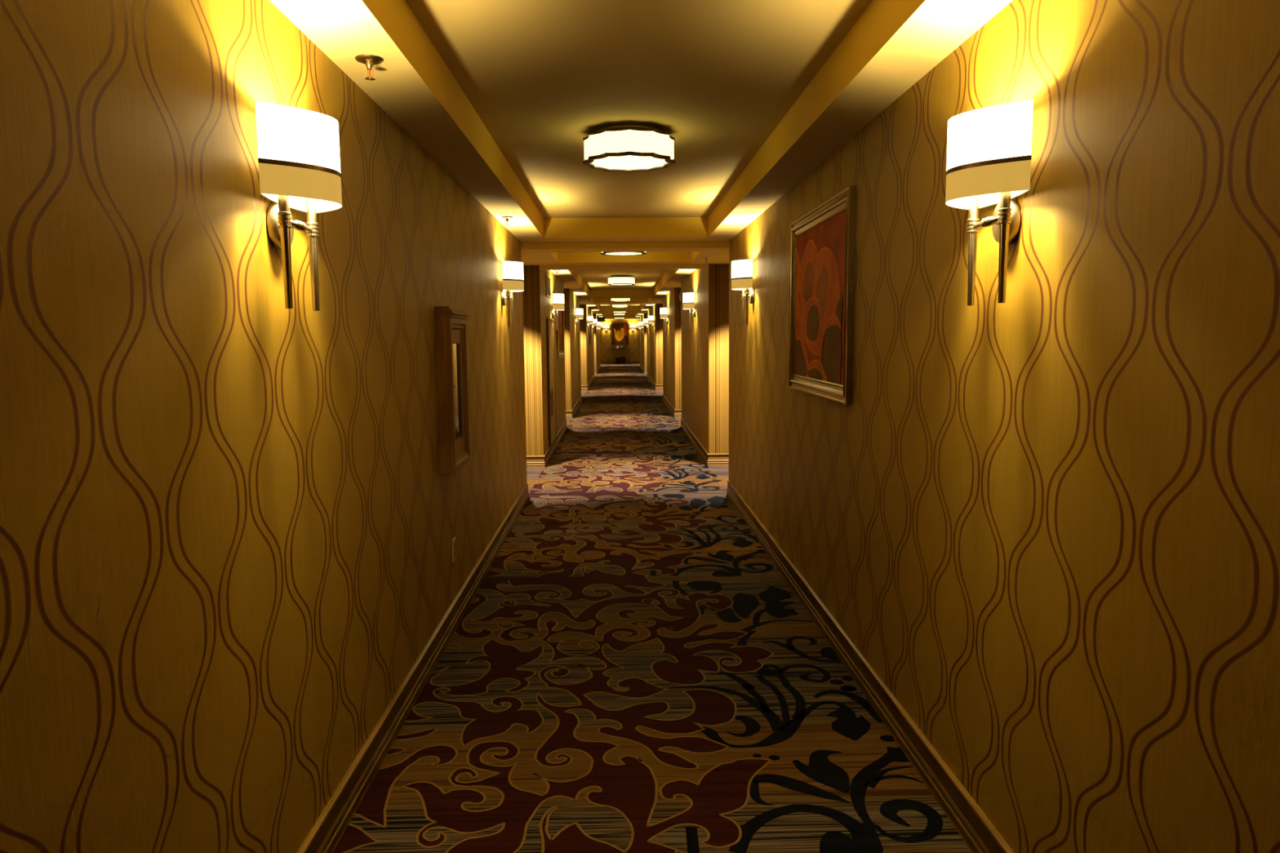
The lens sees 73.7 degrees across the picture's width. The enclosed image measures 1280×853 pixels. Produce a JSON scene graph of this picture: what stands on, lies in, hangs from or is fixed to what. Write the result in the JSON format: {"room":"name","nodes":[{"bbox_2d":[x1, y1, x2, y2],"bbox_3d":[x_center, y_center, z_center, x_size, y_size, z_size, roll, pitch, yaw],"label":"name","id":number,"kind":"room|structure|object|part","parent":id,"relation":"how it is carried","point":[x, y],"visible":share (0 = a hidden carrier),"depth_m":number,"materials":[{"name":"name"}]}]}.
{"room":"hotel corridor","nodes":[
{"label":"hotel corridor","id":0,"kind":"room"},
{"bbox_2d":[0,0,599,852],"bbox_3d":[-1.909,-2.023,22.069,0.950,2.370,46.800,-1,6,-1],"label":"wall","id":1,"kind":"structure","parent":0,"point":[230,520],"depth_m":1.83,"materials":[{"name":"beige paper"}]},
{"bbox_2d":[255,101,342,311],"bbox_3d":[-0.848,-0.537,2.174,0.168,0.475,0.342,-1,6,-1],"label":"wall sconce","id":2,"kind":"object","parent":1,"relation":"attached to","point":[299,159],"visible":1,"depth_m":2.08,"materials":[{"name":"white fabric"}]},
{"bbox_3d":[-0.867,-0.454,2.087,0.026,0.328,0.026,-1,6,-1],"label":"rod","id":3,"kind":"part","parent":2,"relation":"part of","materials":[{"name":"silver metal"}]},
{"bbox_3d":[-0.840,-0.707,2.156,0.149,0.133,0.340,-1,6,-1],"label":"lamp shade","id":4,"kind":"part","parent":2,"relation":"part of","materials":[{"name":"white fabric"}]},
{"bbox_3d":[-0.839,-0.641,2.164,0.150,0.011,0.342,-1,6,-1],"label":"shade trim","id":5,"kind":"part","parent":2,"relation":"part of","materials":[{"name":"brown metal"}]},
{"bbox_3d":[-0.872,-0.474,2.276,0.026,0.328,0.026,-1,6,-1],"label":"rod","id":6,"kind":"part","parent":2,"relation":"part of","materials":[{"name":"silver metal"}]},
{"bbox_2d":[297,364,600,852],"bbox_3d":[-1.890,-0.915,22.187,0.967,0.140,46.800,-1,6,-1],"label":"baseboard","id":7,"kind":"structure","parent":1,"relation":"attached to","point":[326,833],"depth_m":3.35,"materials":[{"name":"brown wood"}]},
{"bbox_2d":[434,306,470,473],"bbox_3d":[-0.935,-0.195,4.316,0.090,0.805,0.438,-1,6,-1],"label":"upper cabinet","id":8,"kind":"object","parent":1,"relation":"attached to","point":[451,332],"visible":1,"depth_m":4.14,"materials":[{"name":"brown wood"}]},
{"bbox_3d":[-0.938,-0.570,4.276,0.090,0.052,0.438,-1,6,-1],"label":"crown","id":9,"kind":"part","parent":8,"relation":"part of","materials":[{"name":"brown wood"}]},
{"bbox_3d":[-0.933,-0.175,4.318,0.003,0.485,0.220,-1,6,-1],"label":"glass pane","id":10,"kind":"part","parent":8,"relation":"part of","materials":[{"name":"white"}]},
{"bbox_3d":[-0.934,-0.170,4.319,0.020,0.639,0.314,-1,6,-1],"label":"cabinet door","id":11,"kind":"part","parent":8,"relation":"part of","materials":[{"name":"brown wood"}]},
{"bbox_2d":[452,537,456,562],"bbox_3d":[-0.970,0.644,4.460,0.008,0.120,0.080,-1,6,-1],"label":"wall outlet","id":12,"kind":"object","parent":1,"relation":"attached to","point":[454,540],"visible":1,"depth_m":4.44,"materials":[{"name":"beige plastic"}]},
{"bbox_2d":[500,261,524,326],"bbox_3d":[-0.956,-0.989,6.409,0.168,0.475,0.342,-1,6,-1],"label":"wall sconce","id":13,"kind":"object","parent":1,"relation":"attached to","point":[513,271],"visible":1,"depth_m":6.31,"materials":[{"name":"white fabric"}]},
{"bbox_3d":[-0.975,-0.906,6.322,0.026,0.328,0.026,-1,6,-1],"label":"rod","id":14,"kind":"part","parent":13,"relation":"part of","materials":[{"name":"silver metal"}]},
{"bbox_3d":[-0.980,-0.926,6.511,0.026,0.328,0.026,-1,6,-1],"label":"rod","id":15,"kind":"part","parent":13,"relation":"part of","materials":[{"name":"silver metal"}]},
{"bbox_3d":[-0.948,-1.159,6.391,0.149,0.133,0.340,-1,6,-1],"label":"lamp shade","id":16,"kind":"part","parent":13,"relation":"part of","materials":[{"name":"white fabric"}]},
{"bbox_3d":[-0.947,-1.093,6.398,0.150,0.011,0.342,-1,6,-1],"label":"shade trim","id":17,"kind":"part","parent":13,"relation":"part of","materials":[{"name":"brown metal"}]},
{"bbox_2d":[545,272,551,297],"bbox_3d":[-1.144,-1.752,10.638,0.015,0.280,0.600,-1,6,-1],"label":"air vent","id":18,"kind":"object","parent":1,"relation":"in","point":[548,286],"visible":1,"depth_m":10.59,"materials":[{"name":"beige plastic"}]},
{"bbox_2d":[546,318,556,446],"bbox_3d":[-1.131,-0.586,10.924,0.026,1.570,0.940,-1,6,-1],"label":"door","id":19,"kind":"structure","parent":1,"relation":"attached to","point":[549,322],"depth_m":10.78,"materials":[{"name":"brown wood"}]},
{"bbox_3d":[-1.134,-0.581,10.925,0.019,1.540,0.900,-1,6,-1],"label":"door","id":20,"kind":"part","parent":19,"relation":"part of","materials":[{"name":"brown wood"}]},
{"bbox_2d":[551,293,564,330],"bbox_3d":[-1.080,-1.506,11.250,0.168,0.475,0.342,-1,6,-1],"label":"wall sconce","id":21,"kind":"object","parent":1,"relation":"attached to","point":[557,299],"visible":1,"depth_m":11.14,"materials":[{"name":"white fabric"}]},
{"bbox_3d":[-1.099,-1.423,11.163,0.026,0.328,0.026,-1,6,-1],"label":"rod","id":22,"kind":"part","parent":21,"relation":"part of","materials":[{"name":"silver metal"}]},
{"bbox_3d":[-1.072,-1.676,11.232,0.149,0.133,0.340,-1,6,-1],"label":"lamp shade","id":23,"kind":"part","parent":21,"relation":"part of","materials":[{"name":"white fabric"}]},
{"bbox_2d":[555,290,564,358],"bbox_3d":[-1.182,-1.501,12.636,0.031,0.945,1.280,-1,6,-1],"label":"framed picture","id":24,"kind":"object","parent":1,"relation":"attached to","point":[560,332],"visible":0.76,"depth_m":12.69,"materials":[{"name":"brown wood"}]},
{"bbox_2d":[558,310,562,351],"bbox_3d":[-1.186,-1.492,12.631,0.004,0.801,1.132,-1,6,-1],"label":"print","id":25,"kind":"object","parent":24,"relation":"attached to","point":[560,312],"depth_m":12.75,"materials":[{"name":"orange paper"}]},
{"bbox_2d":[574,308,583,332],"bbox_3d":[-1.237,-2.162,17.393,0.168,0.475,0.342,-1,6,-1],"label":"wall sconce","id":26,"kind":"object","parent":1,"relation":"attached to","point":[580,312],"visible":1,"depth_m":17.29,"materials":[{"name":"white fabric"}]},
{"bbox_3d":[-1.229,-2.332,17.375,0.149,0.133,0.340,-1,6,-1],"label":"lamp shade","id":27,"kind":"part","parent":26,"relation":"part of","materials":[{"name":"white fabric"}]},
{"bbox_2d":[588,314,591,346],"bbox_3d":[-1.517,-2.897,25.708,0.031,0.945,1.280,-1,6,-1],"label":"framed picture","id":28,"kind":"object","parent":1,"relation":"attached to","point":[589,334],"visible":0.69,"depth_m":25.83,"materials":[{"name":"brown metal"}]},
{"bbox_2d":[586,315,593,333],"bbox_3d":[-1.414,-2.900,24.301,0.168,0.475,0.342,-1,6,-1],"label":"wall sconce","id":29,"kind":"object","parent":1,"relation":"attached to","point":[590,318],"visible":1,"depth_m":24.19,"materials":[{"name":"white fabric"}]},
{"bbox_3d":[-1.406,-3.070,24.284,0.149,0.133,0.340,-1,6,-1],"label":"lamp shade","id":30,"kind":"part","parent":29,"relation":"part of","materials":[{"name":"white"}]},
{"bbox_2d":[591,319,597,333],"bbox_3d":[-1.528,-3.378,28.774,0.168,0.475,0.342,-1,6,-1],"label":"wall sconce","id":31,"kind":"object","parent":1,"relation":"attached to","point":[594,320],"visible":0.98,"depth_m":28.66,"materials":[{"name":"white fabric"}]},
{"bbox_2d":[600,319,639,361],"bbox_3d":[-1.079,-4.524,45.363,3.800,2.370,0.001,-1,6,-1],"label":"wall","id":32,"kind":"structure","parent":0,"point":[606,354],"depth_m":45.37,"materials":[{"name":"beige paint"}]},
{"bbox_2d":[603,324,609,333],"bbox_3d":[-1.790,-5.133,45.196,0.342,0.475,0.168,-1,6,-1],"label":"wall sconce","id":33,"kind":"object","parent":32,"relation":"attached to","point":[605,326],"visible":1,"depth_m":45.16,"materials":[{"name":"white fabric"}]},
{"bbox_2d":[611,322,628,345],"bbox_3d":[-1.070,-4.925,45.303,0.920,1.220,0.035,-1,6,-1],"label":"picture","id":34,"kind":"object","parent":32,"relation":"attached to","point":[620,331],"visible":1,"depth_m":45.31,"materials":[{"name":"multicoloured paper"}]},
{"bbox_2d":[600,360,639,364],"bbox_3d":[-1.069,-3.414,45.474,3.740,0.140,0.017,-1,6,-1],"label":"baseboard","id":35,"kind":"structure","parent":32,"relation":"attached to","point":[611,362],"depth_m":45.47,"materials":[{"name":"brown wood"}]},
{"bbox_2d":[629,324,635,333],"bbox_3d":[-0.371,-5.149,45.230,0.342,0.475,0.168,-1,6,-1],"label":"wall sconce","id":36,"kind":"object","parent":32,"relation":"attached to","point":[633,327],"visible":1,"depth_m":45.21,"materials":[{"name":"white fabric"}]},
{"bbox_2d":[269,0,1013,319],"bbox_3d":[-0.495,-3.236,21.975,3.800,0.283,46.800,-1,6,-1],"label":"ceiling","id":37,"kind":"structure","parent":0,"point":[753,96],"depth_m":3.46,"materials":[{"name":"beige paint"}]},
{"bbox_2d":[355,53,383,79],"bbox_3d":[-0.830,-1.097,2.618,0.084,0.063,0.084,-1,6,-1],"label":"sprinkler","id":38,"kind":"object","parent":37,"relation":"attached to","point":[369,60],"visible":1,"depth_m":2.61,"materials":[{"name":"gold metal"}]},
{"bbox_2d":[501,216,512,226],"bbox_3d":[-0.951,-1.470,6.116,0.084,0.063,0.084,-1,6,-1],"label":"sprinkler","id":39,"kind":"object","parent":37,"relation":"attached to","point":[506,218],"visible":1,"depth_m":6.10,"materials":[{"name":"gold metal"}]},
{"bbox_2d":[596,316,604,321],"bbox_3d":[-1.524,-4.245,33.259,0.320,0.310,0.040,-1,6,-1],"label":"hanging sign","id":40,"kind":"object","parent":37,"relation":"hanging from","point":[598,318],"visible":1,"depth_m":33.24,"materials":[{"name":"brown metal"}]},
{"bbox_2d":[612,304,627,307],"bbox_3d":[-0.631,-3.819,26.839,0.470,0.157,0.470,-1,6,-1],"label":"ceiling lamp","id":41,"kind":"object","parent":37,"relation":"attached to","point":[614,305],"visible":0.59,"depth_m":26.65,"materials":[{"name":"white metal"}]},
{"bbox_3d":[-0.631,-3.805,26.840,0.456,0.103,0.456,-1,6,-1],"label":"lamp shade","id":42,"kind":"part","parent":41,"relation":"part of","materials":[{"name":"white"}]},
{"bbox_2d":[611,297,630,302],"bbox_3d":[-0.475,-3.122,20.730,0.470,0.157,0.470,-1,6,-1],"label":"ceiling lamp","id":43,"kind":"object","parent":37,"relation":"attached to","point":[626,299],"visible":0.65,"depth_m":20.57,"materials":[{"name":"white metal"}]},
{"bbox_3d":[-0.475,-3.108,20.732,0.456,0.103,0.456,-1,6,-1],"label":"lamp shade","id":44,"kind":"part","parent":43,"relation":"part of","materials":[{"name":"white"}]},
{"bbox_2d":[608,275,635,285],"bbox_3d":[-0.321,-2.524,14.712,0.470,0.157,0.470,-1,6,-1],"label":"ceiling lamp","id":45,"kind":"object","parent":37,"relation":"attached to","point":[615,280],"visible":1,"depth_m":14.55,"materials":[{"name":"white glass"}]},
{"bbox_3d":[-0.321,-2.510,14.713,0.456,0.103,0.456,-1,6,-1],"label":"lamp shade","id":46,"kind":"part","parent":45,"relation":"part of","materials":[{"name":"white"}]},
{"bbox_2d":[600,251,646,256],"bbox_3d":[-0.167,-1.835,8.683,0.470,0.157,0.470,-1,6,-1],"label":"ceiling lamp","id":47,"kind":"object","parent":37,"relation":"attached to","point":[615,253],"visible":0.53,"depth_m":8.71,"materials":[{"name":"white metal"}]},
{"bbox_2d":[606,252,641,255],"bbox_3d":[-0.166,-1.764,8.691,0.413,0.001,0.413,-1,6,-1],"label":"diffuser","id":48,"kind":"object","parent":47,"relation":"attached to","point":[613,253],"depth_m":8.71,"materials":[{"name":"white glass"}]},
{"bbox_2d":[582,124,675,172],"bbox_3d":[-0.056,-1.416,4.334,0.470,0.157,0.470,-1,6,-1],"label":"ceiling lamp","id":49,"kind":"object","parent":37,"relation":"attached to","point":[624,148],"visible":1,"depth_m":4.19,"materials":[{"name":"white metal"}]},
{"bbox_3d":[-0.056,-1.402,4.336,0.456,0.103,0.456,-1,6,-1],"label":"lamp shade","id":50,"kind":"part","parent":49,"relation":"part of","materials":[{"name":"white"}]},
{"bbox_2d":[591,155,666,169],"bbox_3d":[-0.055,-1.345,4.342,0.413,0.001,0.413,-1,6,-1],"label":"diffuser","id":51,"kind":"object","parent":49,"relation":"attached to","point":[628,162],"depth_m":4.35,"materials":[{"name":"white glass"}]},
{"bbox_2d":[333,363,971,852],"bbox_3d":[-0.475,-0.867,22.276,3.800,0.001,46.893,-1,6,-1],"label":"floor","id":52,"kind":"structure","parent":0,"point":[632,669],"depth_m":3.56,"materials":[{"name":"carpet"}]},
{"bbox_2d":[615,357,620,364],"bbox_3d":[-1.156,-3.457,44.992,0.270,0.330,0.270,-1,6,-1],"label":"waste bin","id":53,"kind":"object","parent":52,"relation":"on","point":[617,359],"visible":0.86,"depth_m":44.90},
{"bbox_2d":[608,348,631,364],"bbox_3d":[-1.054,-3.724,45.223,1.220,0.810,0.390,-1,6,-1],"label":"console table","id":54,"kind":"object","parent":52,"relation":"on","point":[617,353],"visible":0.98,"depth_m":45.13,"materials":[{"name":"paint"}]},
{"bbox_2d":[622,356,625,364],"bbox_3d":[-0.867,-3.479,45.028,0.200,0.360,0.160,-1,6,-1],"label":"storage box","id":55,"kind":"object","parent":52,"relation":"on","point":[623,358],"visible":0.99,"depth_m":44.95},
{"bbox_2d":[639,0,1279,852],"bbox_3d":[0.940,-2.056,22.138,0.950,2.370,46.800,-1,6,-1],"label":"wall","id":56,"kind":"structure","parent":0,"point":[1046,518],"depth_m":1.97,"materials":[{"name":"beige paper"}]},
{"bbox_2d":[639,321,643,329],"bbox_3d":[0.045,-4.056,34.980,0.168,0.475,0.342,-1,6,-1],"label":"wall sconce","id":57,"kind":"object","parent":56,"relation":"attached to","point":[640,322],"visible":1,"depth_m":34.86,"materials":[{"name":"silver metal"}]},
{"bbox_2d":[643,318,648,333],"bbox_3d":[0.203,-3.397,28.817,0.168,0.475,0.342,-1,6,-1],"label":"wall sconce","id":58,"kind":"object","parent":56,"relation":"attached to","point":[645,321],"visible":1,"depth_m":28.70,"materials":[{"name":"white fabric"}]},
{"bbox_2d":[648,315,653,332],"bbox_3d":[0.317,-2.920,24.344,0.168,0.475,0.342,-1,6,-1],"label":"wall sconce","id":59,"kind":"object","parent":56,"relation":"attached to","point":[650,317],"visible":1,"depth_m":24.23,"materials":[{"name":"white fabric"}]},
{"bbox_3d":[0.306,-3.090,24.325,0.149,0.133,0.340,-1,6,-1],"label":"lamp shade","id":60,"kind":"part","parent":59,"relation":"part of","materials":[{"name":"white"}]},
{"bbox_2d":[660,307,668,331],"bbox_3d":[0.494,-2.182,17.435,0.168,0.475,0.342,-1,6,-1],"label":"wall sconce","id":61,"kind":"object","parent":56,"relation":"attached to","point":[664,311],"visible":1,"depth_m":17.33,"materials":[{"name":"white fabric"}]},
{"bbox_3d":[0.483,-2.352,17.417,0.149,0.133,0.340,-1,6,-1],"label":"lamp shade","id":62,"kind":"part","parent":61,"relation":"part of","materials":[{"name":"white fabric"}]},
{"bbox_2d":[679,291,682,301],"bbox_3d":[0.649,-2.068,13.578,0.050,0.150,0.120,-1,6,-1],"label":"fire alarm","id":63,"kind":"object","parent":56,"relation":"attached to","point":[681,292],"visible":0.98,"depth_m":13.52,"materials":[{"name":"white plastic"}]},
{"bbox_2d":[682,292,696,328],"bbox_3d":[0.651,-1.526,11.292,0.168,0.475,0.342,-1,6,-1],"label":"wall sconce","id":64,"kind":"object","parent":56,"relation":"attached to","point":[688,299],"visible":1,"depth_m":11.18,"materials":[{"name":"white fabric"}]},
{"bbox_3d":[0.640,-1.696,11.274,0.149,0.133,0.340,-1,6,-1],"label":"lamp shade","id":65,"kind":"part","parent":64,"relation":"part of","materials":[{"name":"white fabric"}]},
{"bbox_3d":[0.676,-1.443,11.206,0.026,0.328,0.026,-1,6,-1],"label":"rod","id":66,"kind":"part","parent":64,"relation":"part of","materials":[{"name":"silver metal"}]},
{"bbox_2d":[731,258,755,324],"bbox_3d":[0.775,-1.009,6.451,0.168,0.475,0.342,-1,6,-1],"label":"wall sconce","id":67,"kind":"object","parent":56,"relation":"attached to","point":[741,269],"visible":1,"depth_m":6.35,"materials":[{"name":"white fabric"}]},
{"bbox_3d":[0.764,-1.179,6.433,0.149,0.133,0.340,-1,6,-1],"label":"lamp shade","id":68,"kind":"part","parent":67,"relation":"part of","materials":[{"name":"white fabric"}]},
{"bbox_3d":[0.765,-1.112,6.440,0.150,0.011,0.342,-1,6,-1],"label":"shade trim","id":69,"kind":"part","parent":67,"relation":"part of","materials":[{"name":"brown metal"}]},
{"bbox_3d":[0.795,-0.946,6.554,0.026,0.328,0.026,-1,6,-1],"label":"rod","id":70,"kind":"part","parent":67,"relation":"part of","materials":[{"name":"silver metal"}]},
{"bbox_3d":[0.800,-0.926,6.365,0.026,0.328,0.026,-1,6,-1],"label":"rod","id":71,"kind":"part","parent":67,"relation":"part of","materials":[{"name":"silver metal"}]},
{"bbox_2d":[788,185,856,404],"bbox_3d":[0.900,-0.631,4.342,0.031,0.945,1.280,-1,6,-1],"label":"framed picture","id":72,"kind":"object","parent":56,"relation":"attached to","point":[822,242],"visible":1,"depth_m":4.18,"materials":[{"name":"red paper"}]},
{"bbox_2d":[794,209,846,384],"bbox_3d":[0.904,-0.624,4.349,0.004,0.801,1.132,-1,6,-1],"label":"print","id":73,"kind":"object","parent":72,"relation":"attached to","point":[820,246],"depth_m":4.28,"materials":[{"name":"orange paper"}]},
{"bbox_2d":[639,364,1013,852],"bbox_3d":[0.942,-0.947,22.256,0.967,0.140,46.800,-1,6,-1],"label":"baseboard","id":74,"kind":"structure","parent":56,"relation":"attached to","point":[971,824],"depth_m":3.32,"materials":[{"name":"brown wood"}]},
{"bbox_2d":[945,99,1033,306],"bbox_3d":[0.883,-0.557,2.217,0.168,0.475,0.342,-1,6,-1],"label":"wall sconce","id":75,"kind":"object","parent":56,"relation":"attached to","point":[989,157],"visible":1,"depth_m":2.12,"materials":[{"name":"white fabric"}]},
{"bbox_3d":[0.904,-0.494,2.319,0.026,0.328,0.026,-1,6,-1],"label":"rod","id":76,"kind":"part","parent":75,"relation":"part of","materials":[{"name":"silver metal"}]},
{"bbox_3d":[0.873,-0.660,2.205,0.150,0.011,0.342,-1,6,-1],"label":"shade trim","id":77,"kind":"part","parent":75,"relation":"part of","materials":[{"name":"brown metal"}]},
{"bbox_3d":[0.873,-0.727,2.198,0.149,0.133,0.340,-1,6,-1],"label":"lamp shade","id":78,"kind":"part","parent":75,"relation":"part of","materials":[{"name":"white fabric"}]},
{"bbox_3d":[0.909,-0.474,2.131,0.026,0.328,0.026,-1,6,-1],"label":"rod","id":79,"kind":"part","parent":75,"relation":"part of","materials":[{"name":"silver metal"}]}
]}

